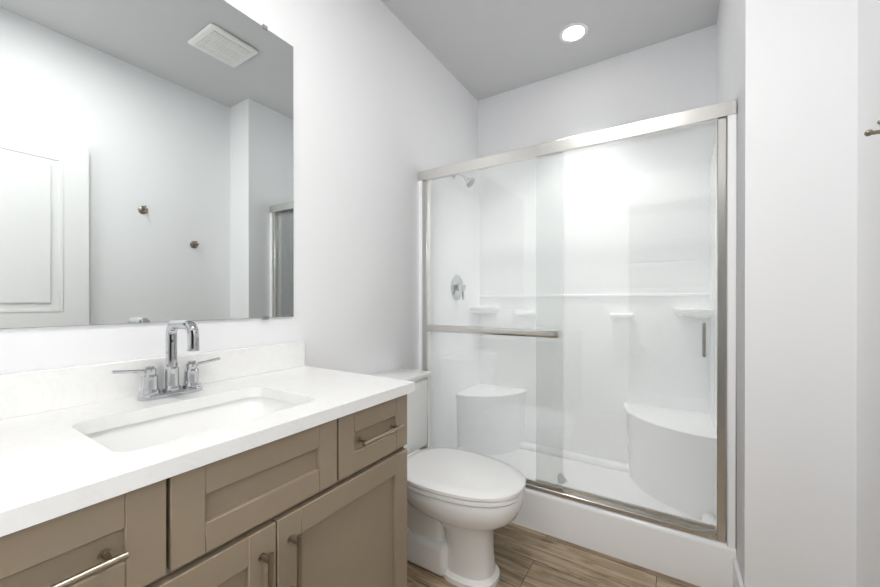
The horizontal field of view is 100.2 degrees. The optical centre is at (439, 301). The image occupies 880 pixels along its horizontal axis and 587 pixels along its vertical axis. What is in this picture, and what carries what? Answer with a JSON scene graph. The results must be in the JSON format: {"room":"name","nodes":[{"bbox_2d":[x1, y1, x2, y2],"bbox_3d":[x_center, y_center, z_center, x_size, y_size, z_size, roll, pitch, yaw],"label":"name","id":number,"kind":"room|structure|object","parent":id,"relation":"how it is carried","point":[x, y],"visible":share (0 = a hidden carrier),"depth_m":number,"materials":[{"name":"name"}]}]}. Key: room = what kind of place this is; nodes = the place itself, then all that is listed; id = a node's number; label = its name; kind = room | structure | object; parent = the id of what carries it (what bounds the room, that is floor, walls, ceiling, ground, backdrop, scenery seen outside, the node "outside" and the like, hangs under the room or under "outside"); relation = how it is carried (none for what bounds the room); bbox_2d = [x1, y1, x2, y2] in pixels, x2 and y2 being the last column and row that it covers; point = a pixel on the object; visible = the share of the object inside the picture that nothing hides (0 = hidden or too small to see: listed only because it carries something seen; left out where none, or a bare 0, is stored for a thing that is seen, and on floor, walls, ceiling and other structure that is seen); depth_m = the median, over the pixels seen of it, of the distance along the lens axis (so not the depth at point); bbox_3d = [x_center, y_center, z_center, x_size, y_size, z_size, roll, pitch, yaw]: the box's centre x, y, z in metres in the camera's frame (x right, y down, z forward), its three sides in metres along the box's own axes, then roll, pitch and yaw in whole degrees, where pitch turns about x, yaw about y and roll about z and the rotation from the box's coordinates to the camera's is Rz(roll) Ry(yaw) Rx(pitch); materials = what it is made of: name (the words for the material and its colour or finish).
{"room":"bathroom","nodes":[
{"label":"bathroom","id":0,"kind":"room"},
{"bbox_2d":[0,0,477,374],"bbox_3d":[-0.530,-0.216,1.637,0.100,2.670,3.130,0,0,32],"label":"wall","id":1,"kind":"structure","parent":0,"point":[385,106],"depth_m":1.71,"materials":[{"name":"white paint"}]},
{"bbox_2d":[0,0,293,328],"bbox_3d":[-0.829,-0.472,1.058,0.009,1.081,0.934,0,0,32],"label":"mirror","id":2,"kind":"object","parent":1,"relation":"attached to","point":[146,162],"visible":1,"depth_m":1.04,"materials":[{"name":"grey mirror"}]},
{"bbox_2d":[381,0,719,100],"bbox_3d":[0.248,-1.600,1.143,1.940,0.100,3.130,0,0,32],"label":"ceiling","id":3,"kind":"structure","parent":0,"point":[480,49],"depth_m":2.11,"materials":[{"name":"grey paint"}]},
{"bbox_2d":[559,22,587,42],"bbox_3d":[0.770,-1.548,2.120,0.156,0.008,0.156,0,0,32],"label":"recessed light","id":4,"kind":"object","parent":3,"relation":"in","point":[574,32],"visible":1,"depth_m":2.11,"materials":[{"name":"white plastic"}]},
{"bbox_2d":[407,523,699,586],"bbox_3d":[0.248,1.170,1.149,1.940,0.100,3.130,0,0,32],"label":"floor","id":5,"kind":"structure","parent":0,"point":[526,557],"depth_m":1.54,"materials":[{"name":"brown wood"}]},
{"bbox_2d":[0,341,414,586],"bbox_3d":[-0.580,0.641,0.911,0.587,0.958,1.006,0,0,32],"label":"bathroom vanity","id":6,"kind":"object","parent":5,"relation":"on","point":[278,465],"visible":1,"depth_m":0.81,"materials":[{"name":"brown"}]},
{"bbox_2d":[111,319,219,400],"bbox_3d":[-0.705,0.154,0.999,0.168,0.211,0.259,0,0,32],"label":"faucet","id":7,"kind":"object","parent":6,"relation":"on","point":[151,390],"visible":1,"depth_m":1.01,"materials":[{"name":"silver metal"}]},
{"bbox_2d":[372,368,525,586],"bbox_3d":[-0.030,0.741,1.591,0.788,0.756,0.516,0,0,32],"label":"toilet","id":8,"kind":"object","parent":5,"relation":"on","point":[463,505],"visible":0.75,"depth_m":1.46,"materials":[{"name":"white ceramic"}]},
{"bbox_2d":[418,99,736,586],"bbox_3d":[0.697,0.111,2.103,1.478,2.013,0.830,0,0,32],"label":"shower surround","id":9,"kind":"object","parent":5,"relation":"on","point":[577,351],"visible":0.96,"depth_m":1.98,"materials":[{"name":"white"}]},
{"bbox_2d":[478,24,715,200],"bbox_3d":[1.099,-0.218,2.400,1.840,2.670,0.100,0,0,32],"label":"wall","id":10,"kind":"structure","parent":0,"point":[672,75],"depth_m":2.35,"materials":[{"name":"white paint"}]},
{"bbox_2d":[716,0,857,586],"bbox_3d":[1.439,-0.216,1.552,0.360,2.670,0.970,0,0,32],"label":"wall","id":11,"kind":"structure","parent":0,"point":[787,75],"depth_m":1.17,"materials":[{"name":"white paint"}]},
{"bbox_2d":[733,557,743,586],"bbox_3d":[1.064,1.042,1.310,0.013,0.155,0.180,0,0,32],"label":"baseboard","id":12,"kind":"structure","parent":11,"relation":"attached to","point":[737,580],"depth_m":1.33,"materials":[{"name":"white"}]},
{"bbox_2d":[856,0,879,586],"bbox_3d":[0.740,-0.213,0.202,0.100,2.670,2.060,0,0,32],"label":"wall","id":13,"kind":"structure","parent":0,"point":[868,378],"depth_m":1.04,"materials":[{"name":"white paint"}]},
{"bbox_2d":[864,120,879,135],"bbox_3d":[1.078,-0.417,0.893,0.066,0.054,0.054,0,0,32],"label":"robe hook","id":14,"kind":"object","parent":13,"relation":"attached to","point":[870,132],"visible":1,"depth_m":0.90,"materials":[{"name":"silver metal"}]}
]}

